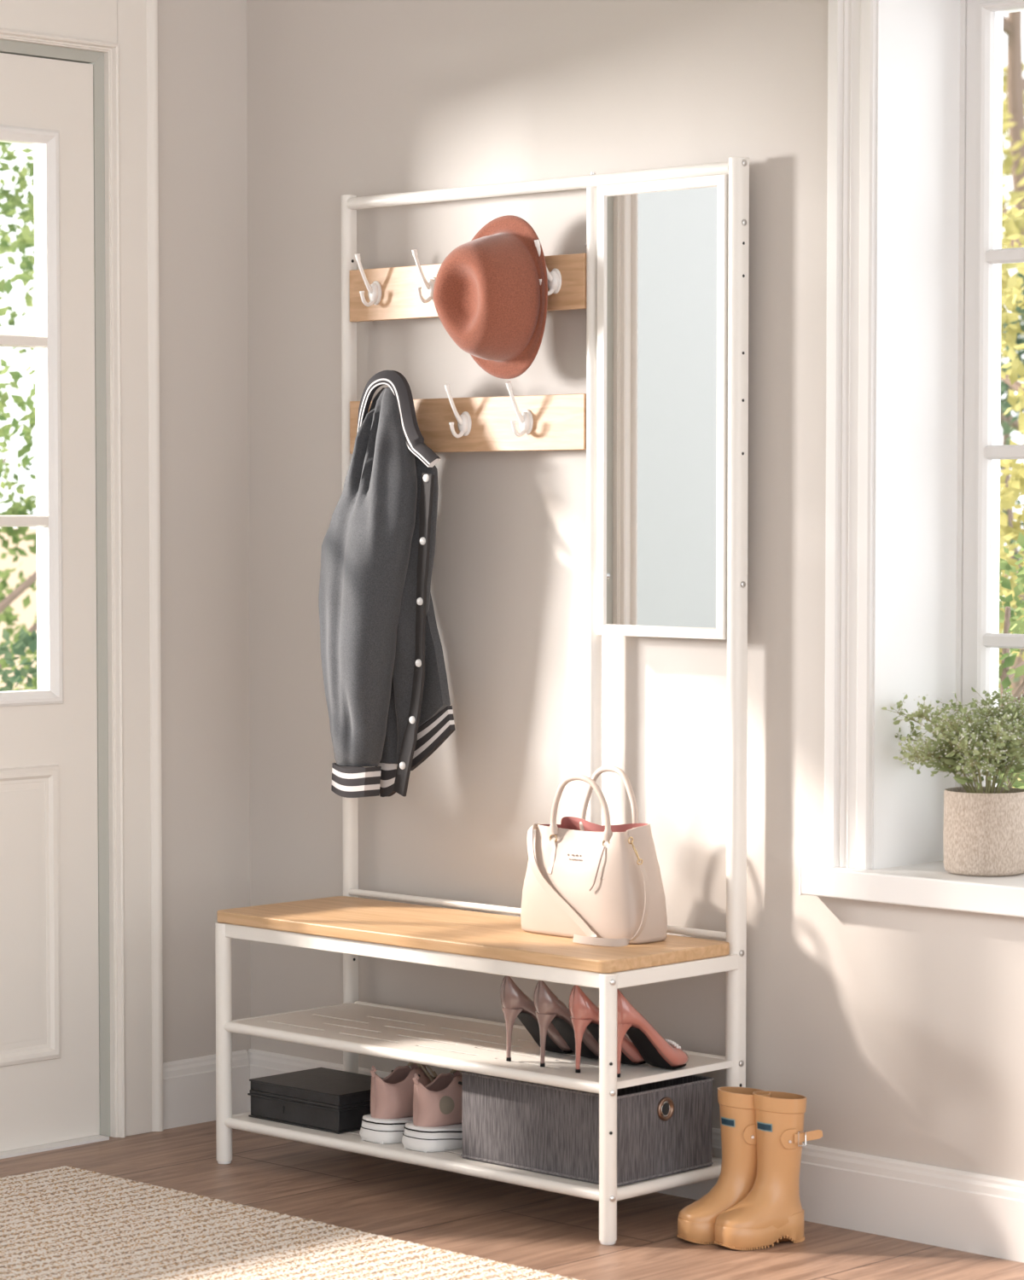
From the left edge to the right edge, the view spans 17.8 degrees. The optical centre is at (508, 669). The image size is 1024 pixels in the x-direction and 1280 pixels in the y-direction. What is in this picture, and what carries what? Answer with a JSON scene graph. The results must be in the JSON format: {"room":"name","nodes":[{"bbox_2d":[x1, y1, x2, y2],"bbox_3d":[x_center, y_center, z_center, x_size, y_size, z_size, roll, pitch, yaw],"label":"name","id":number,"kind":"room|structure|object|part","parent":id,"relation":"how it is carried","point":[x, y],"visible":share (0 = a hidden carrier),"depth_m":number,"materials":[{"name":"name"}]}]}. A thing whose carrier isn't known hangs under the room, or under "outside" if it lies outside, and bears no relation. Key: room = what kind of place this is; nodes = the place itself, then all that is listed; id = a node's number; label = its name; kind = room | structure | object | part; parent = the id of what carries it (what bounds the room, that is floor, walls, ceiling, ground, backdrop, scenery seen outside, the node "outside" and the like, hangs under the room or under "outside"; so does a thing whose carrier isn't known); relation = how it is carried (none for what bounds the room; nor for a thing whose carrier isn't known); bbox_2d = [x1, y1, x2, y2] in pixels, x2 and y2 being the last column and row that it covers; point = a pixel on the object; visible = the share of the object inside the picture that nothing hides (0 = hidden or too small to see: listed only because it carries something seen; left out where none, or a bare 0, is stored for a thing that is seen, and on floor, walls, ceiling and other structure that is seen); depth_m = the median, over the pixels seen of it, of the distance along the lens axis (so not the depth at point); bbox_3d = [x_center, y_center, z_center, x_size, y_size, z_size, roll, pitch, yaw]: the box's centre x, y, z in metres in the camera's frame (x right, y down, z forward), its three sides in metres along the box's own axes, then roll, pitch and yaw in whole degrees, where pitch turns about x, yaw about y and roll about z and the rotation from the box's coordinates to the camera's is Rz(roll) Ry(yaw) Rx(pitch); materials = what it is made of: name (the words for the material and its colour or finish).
{"room":"entryway","nodes":[
{"label":"entryway","id":0,"kind":"room"},
{"bbox_2d":[0,527,37,690],"bbox_3d":[-2.624,-0.084,18.611,3.500,1.450,0.200,3,4,44],"label":"sky","id":1,"kind":"structure","parent":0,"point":[28,565],"depth_m":18.60,"materials":[{"name":"beige"}]},
{"bbox_2d":[0,141,37,690],"bbox_3d":[-1.820,-0.655,11.182,1.632,3.329,2.217,0,3,-1],"label":"leafy tree","id":2,"kind":"object","parent":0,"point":[25,239],"visible":0.17,"depth_m":11.04,"materials":[{"name":"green plant"}]},
{"bbox_2d":[0,620,37,691],"bbox_3d":[-1.702,0.338,9.099,1.180,1.878,1.173,3,4,44],"label":"shrub","id":3,"kind":"object","parent":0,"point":[25,640],"visible":0.11,"depth_m":9.25,"materials":[{"name":"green plant"}]},
{"bbox_2d":[157,0,250,1062],"bbox_3d":[-2.399,-0.395,4.590,0.090,2.750,5.942,3,4,44],"label":"wall","id":4,"kind":"structure","parent":0,"point":[202,84],"depth_m":6.41,"materials":[{"name":"grey paint"}]},
{"bbox_2d":[0,39,110,1158],"bbox_3d":[-1.058,0.079,5.957,0.124,2.469,0.833,3,4,44],"label":"door","id":5,"kind":"structure","parent":4,"relation":"in","point":[55,1005],"depth_m":6.17,"materials":[{"name":"white paint"}]},
{"bbox_3d":[-1.065,0.469,5.968,0.014,0.559,0.623,3,4,44],"label":"panel moulding","id":6,"kind":"part","parent":5,"relation":"part of","materials":[{"name":"white paint"}]},
{"bbox_2d":[0,28,125,1137],"bbox_3d":[-1.076,0.070,5.974,0.114,2.486,0.866,3,4,44],"label":"trim","id":7,"kind":"structure","parent":4,"relation":"attached to","point":[111,50],"depth_m":6.23,"materials":[{"name":"white paint"}]},
{"bbox_2d":[0,0,162,1136],"bbox_3d":[-1.021,-0.461,5.936,0.028,2.751,0.994,3,4,44],"label":"trim","id":8,"kind":"structure","parent":4,"relation":"attached to","point":[130,24],"depth_m":6.27,"materials":[{"name":"white paint"}]},
{"bbox_2d":[162,1049,250,1129],"bbox_3d":[-0.601,0.827,6.446,0.016,0.128,0.230,3,4,44],"label":"baseboard","id":9,"kind":"structure","parent":4,"relation":"attached to","point":[189,1084],"depth_m":6.43,"materials":[{"name":"white"}]},
{"bbox_2d":[0,1120,1023,1279],"bbox_3d":[-0.169,1.144,2.526,6.410,0.120,5.950,3,4,44],"label":"floor","id":10,"kind":"structure","parent":0,"point":[522,1226],"depth_m":5.60,"materials":[{"name":"brown wood"}]},
{"bbox_2d":[0,1165,583,1279],"bbox_3d":[-0.526,0.961,4.899,1.926,0.009,1.189,3,4,44],"label":"area rug","id":11,"kind":"object","parent":10,"relation":"on","point":[64,1222],"visible":1,"depth_m":5.34,"materials":[{"name":"fabric"}]},
{"bbox_2d":[215,157,749,1245],"bbox_3d":[-0.069,0.022,5.785,0.999,1.800,0.365,3,4,44],"label":"hall tree","id":12,"kind":"object","parent":10,"relation":"on","point":[660,421],"visible":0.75,"depth_m":5.68,"materials":[{"name":"white metal"}]},
{"bbox_3d":[-0.524,0.685,6.027,0.029,0.440,0.029,3,4,44],"label":"leg","id":13,"kind":"part","parent":12,"relation":"part of","materials":[{"name":"white metal"}]},
{"bbox_2d":[247,1067,383,1134],"bbox_3d":[-0.329,0.791,6.020,0.246,0.070,0.186,3,4,44],"label":"box","id":14,"kind":"object","parent":12,"relation":"on","point":[334,1101],"visible":0.77,"depth_m":5.96,"materials":[{"name":"black cardboard"}]},
{"bbox_3d":[-0.329,0.771,6.019,0.246,0.030,0.186,3,4,44],"label":"box lid","id":15,"kind":"part","parent":14,"relation":"part of","materials":[{"name":"black cardboard"}]},
{"bbox_3d":[-0.305,-0.001,6.242,0.025,1.799,0.025,3,4,44],"label":"post","id":16,"kind":"part","parent":12,"relation":"part of","materials":[{"name":"white metal"}]},
{"bbox_2d":[318,370,455,797],"bbox_3d":[-0.237,-0.156,6.025,0.282,0.790,0.147,3,4,44],"label":"jacket","id":17,"kind":"object","parent":12,"relation":"hanging from","point":[386,689],"visible":1,"depth_m":5.99,"materials":[{"name":"grey fabric"}]},
{"bbox_3d":[-0.151,-0.037,6.014,0.101,0.305,0.026,3,4,44],"label":"panel","id":18,"kind":"part","parent":17,"relation":"part of","materials":[{"name":"grey fabric"}]},
{"bbox_2d":[359,1046,437,1144],"bbox_3d":[-0.147,0.750,5.884,0.104,0.166,0.282,3,4,45],"label":"sneaker","id":19,"kind":"object","parent":12,"relation":"on","point":[392,1096],"visible":0.56,"depth_m":5.79,"materials":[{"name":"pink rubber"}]},
{"bbox_2d":[401,1051,465,1152],"bbox_3d":[-0.069,0.753,5.810,0.104,0.166,0.282,3,4,45],"label":"sneaker","id":20,"kind":"object","parent":12,"relation":"on","point":[436,1125],"visible":0.55,"depth_m":5.72,"materials":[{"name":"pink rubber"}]},
{"bbox_3d":[-0.080,0.464,5.797,0.976,0.021,0.326,3,4,44],"label":"bench seat","id":21,"kind":"part","parent":12,"relation":"part of","materials":[{"name":"brown wood"}]},
{"bbox_2d":[232,1113,721,1189],"bbox_3d":[-0.068,0.837,5.821,0.946,0.002,0.318,3,4,44],"label":"shoe shelf","id":22,"kind":"object","parent":12,"relation":"attached to","point":[444,1160],"depth_m":5.64,"materials":[{"name":"white metal"}]},
{"bbox_2d":[232,1003,726,1082],"bbox_3d":[-0.068,0.659,5.812,0.946,0.002,0.318,3,4,44],"label":"shoe shelf","id":23,"kind":"object","parent":12,"relation":"attached to","point":[485,1061],"depth_m":5.80,"materials":[{"name":"white metal"}]},
{"bbox_2d":[432,215,547,378],"bbox_3d":[-0.044,-0.665,5.820,0.224,0.291,0.136,3,4,44],"label":"felt hat","id":24,"kind":"object","parent":12,"relation":"hanging from","point":[489,297],"visible":1,"depth_m":5.79,"materials":[{"name":"fabric"}]},
{"bbox_2d":[499,975,572,1061],"bbox_3d":[0.056,0.591,5.643,0.175,0.150,0.076,-3,4,-44],"label":"pump","id":25,"kind":"object","parent":12,"relation":"on","point":[514,1003],"visible":0.63,"depth_m":5.59,"materials":[{"name":"brown"}]},
{"bbox_3d":[0.037,0.440,5.927,0.939,0.013,0.013,3,4,44],"label":"seat rail","id":26,"kind":"part","parent":12,"relation":"part of","materials":[{"name":"white metal"}]},
{"bbox_3d":[0.041,-0.866,5.866,0.939,0.023,0.023,3,4,44],"label":"rail","id":27,"kind":"part","parent":12,"relation":"part of","materials":[{"name":"white metal"}]},
{"bbox_2d":[533,980,599,1066],"bbox_3d":[0.113,0.594,5.586,0.175,0.150,0.076,-3,4,-44],"label":"pump","id":28,"kind":"object","parent":12,"relation":"on","point":[549,1009],"visible":0.65,"depth_m":5.53,"materials":[{"name":"brown"}]},
{"bbox_2d":[460,1053,713,1186],"bbox_3d":[0.135,0.770,5.619,0.366,0.151,0.257,3,4,44],"label":"storage box","id":29,"kind":"object","parent":12,"relation":"on","point":[664,1127],"visible":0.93,"depth_m":5.52,"materials":[{"name":"grey fabric"}]},
{"bbox_2d":[520,765,667,946],"bbox_3d":[0.136,0.317,5.637,0.293,0.296,0.163,3,4,44],"label":"handbag","id":30,"kind":"object","parent":12,"relation":"on","point":[585,881],"visible":1,"depth_m":5.60,"materials":[{"name":"beige leather"}]},
{"bbox_3d":[0.123,0.234,5.617,0.142,0.111,0.016,3,4,44],"label":"handle","id":31,"kind":"part","parent":30,"relation":"part of","materials":[{"name":"beige leather"}]},
{"bbox_3d":[0.151,0.339,5.575,0.028,0.076,0.008,0,3,9],"label":"tie cord","id":32,"kind":"part","parent":30,"relation":"part of","materials":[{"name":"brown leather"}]},
{"bbox_3d":[0.176,0.226,5.686,0.137,0.120,0.015,3,4,44],"label":"handle","id":33,"kind":"part","parent":30,"relation":"part of","materials":[{"name":"beige leather"}]},
{"bbox_3d":[0.149,-0.211,5.795,0.023,1.280,0.023,3,4,44],"label":"post","id":34,"kind":"part","parent":12,"relation":"part of","materials":[{"name":"white metal"}]},
{"bbox_2d":[568,984,645,1072],"bbox_3d":[0.172,0.597,5.528,0.175,0.150,0.076,-3,4,-43],"label":"pump","id":35,"kind":"object","parent":12,"relation":"on","point":[584,1013],"visible":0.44,"depth_m":5.47,"materials":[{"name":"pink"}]},
{"bbox_3d":[0.163,0.717,5.366,0.029,0.440,0.029,3,4,44],"label":"leg","id":36,"kind":"part","parent":12,"relation":"part of","materials":[{"name":"white metal"}]},
{"bbox_2d":[616,989,688,1077],"bbox_3d":[0.235,0.599,5.487,0.076,0.150,0.175,3,4,44],"label":"pump","id":37,"kind":"object","parent":12,"relation":"on","point":[654,1050],"visible":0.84,"depth_m":5.46,"materials":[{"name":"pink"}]},
{"bbox_2d":[605,186,717,628],"bbox_3d":[0.264,-0.451,5.659,0.259,0.754,0.002,3,4,44],"label":"mirror glass","id":38,"kind":"object","parent":12,"relation":"attached to","point":[661,242],"depth_m":5.66,"materials":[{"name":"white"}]},
{"bbox_3d":[0.268,-0.451,5.663,0.293,0.788,0.021,3,4,44],"label":"mirror frame","id":39,"kind":"part","parent":12,"relation":"part of","materials":[{"name":"white metal"}]},
{"bbox_3d":[0.387,0.032,5.578,0.029,1.799,0.030,3,4,44],"label":"post","id":40,"kind":"part","parent":12,"relation":"part of","materials":[{"name":"white metal"}]},
{"bbox_2d":[676,1086,770,1244],"bbox_3d":[0.362,0.818,5.419,0.172,0.244,0.098,-2,3,-29],"label":"boot","id":41,"kind":"object","parent":10,"relation":"on","point":[696,1220],"visible":0.66,"depth_m":5.40,"materials":[{"name":"brown rubber"}]},
{"bbox_2d":[714,1090,822,1250],"bbox_3d":[0.419,0.820,5.377,0.172,0.244,0.098,-2,3,-32],"label":"boot","id":42,"kind":"object","parent":10,"relation":"on","point":[771,1212],"visible":1,"depth_m":5.36,"materials":[{"name":"brown rubber"}]},
{"bbox_2d":[246,0,1023,1181],"bbox_3d":[1.841,-0.387,4.428,6.249,2.750,0.300,3,4,44],"label":"wall","id":43,"kind":"structure","parent":0,"point":[899,1027],"depth_m":5.89,"materials":[{"name":"grey paint"}]},
{"bbox_2d":[247,1048,1023,1262],"bbox_3d":[1.732,0.928,4.378,6.249,0.128,0.016,3,4,44],"label":"baseboard","id":44,"kind":"structure","parent":43,"relation":"attached to","point":[969,1212],"depth_m":5.41,"materials":[{"name":"white"}]},
{"bbox_2d":[824,0,876,869],"bbox_3d":[1.000,-0.439,5.013,1.291,1.582,0.020,3,4,44],"label":"trim","id":45,"kind":"structure","parent":43,"relation":"attached to","point":[852,24],"depth_m":5.43,"materials":[{"name":"white"}]},
{"bbox_2d":[798,0,1023,917],"bbox_3d":[1.091,-0.374,5.112,1.357,1.542,0.328,3,4,44],"label":"window","id":46,"kind":"structure","parent":43,"relation":"in","point":[939,253],"depth_m":5.50,"materials":[{"name":"white"}]},
{"bbox_3d":[1.072,0.372,5.125,1.352,0.048,0.268,3,4,44],"label":"sill","id":47,"kind":"part","parent":46,"relation":"part of","materials":[{"name":"white"}]},
{"bbox_2d":[881,686,1023,876],"bbox_3d":[0.782,0.182,5.383,0.337,0.304,0.307,0,3,6],"label":"potted plant","id":48,"kind":"object","parent":46,"relation":"on","point":[983,831],"visible":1,"depth_m":5.33,"materials":[{"name":"green plant"}]},
{"bbox_2d":[942,786,1023,876],"bbox_3d":[0.786,0.266,5.389,0.139,0.136,0.139,3,4,44],"label":"pot","id":49,"kind":"object","parent":48,"relation":"attached to","point":[983,831],"depth_m":5.33,"materials":[{"name":"beige ceramic"}]},
{"bbox_3d":[1.183,-0.402,5.205,1.107,1.489,0.063,3,4,44],"label":"frame","id":50,"kind":"part","parent":46,"relation":"part of","materials":[{"name":"white"}]},
{"label":"outside","id":51,"kind":"structure","parent":0,"visible":0},
{"bbox_2d":[998,605,1015,703],"bbox_3d":[-7.970,0.328,27.525,39.480,0.250,60.000,3,4,44],"label":"lawn","id":52,"kind":"structure","parent":51,"point":[999,665],"depth_m":32.78,"materials":[{"name":"green plant"}]},
{"bbox_2d":[998,195,1023,787],"bbox_3d":[1.586,-0.194,9.595,1.342,2.755,1.580,-1,3,-12],"label":"leafy tree","id":53,"kind":"object","parent":52,"relation":"on","point":[1013,292],"visible":0.11,"depth_m":9.20,"materials":[{"name":"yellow plant"}]},
{"bbox_2d":[998,272,1023,779],"bbox_3d":[1.843,-0.176,12.903,2.398,2.819,2.183,2,3,32],"label":"shrub","id":54,"kind":"object","parent":52,"relation":"on","point":[1005,420],"visible":0.02,"depth_m":12.57,"materials":[{"name":"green plant"}]},
{"bbox_2d":[1000,11,1023,777],"bbox_3d":[2.822,-2.273,18.488,3.922,5.850,3.540,3,4,44],"label":"leafy tree","id":55,"kind":"object","parent":52,"relation":"on","point":[1013,80],"visible":0.07,"depth_m":18.40,"materials":[{"name":"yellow plant"}]},
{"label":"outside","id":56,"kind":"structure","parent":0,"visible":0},
{"bbox_2d":[997,532,1023,789],"bbox_3d":[1.106,0.480,7.471,0.772,1.588,0.853,0,3,9],"label":"leafy shrub","id":57,"kind":"object","parent":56,"point":[1011,625],"visible":0.05,"depth_m":7.42,"materials":[{"name":"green plant"}]}
]}

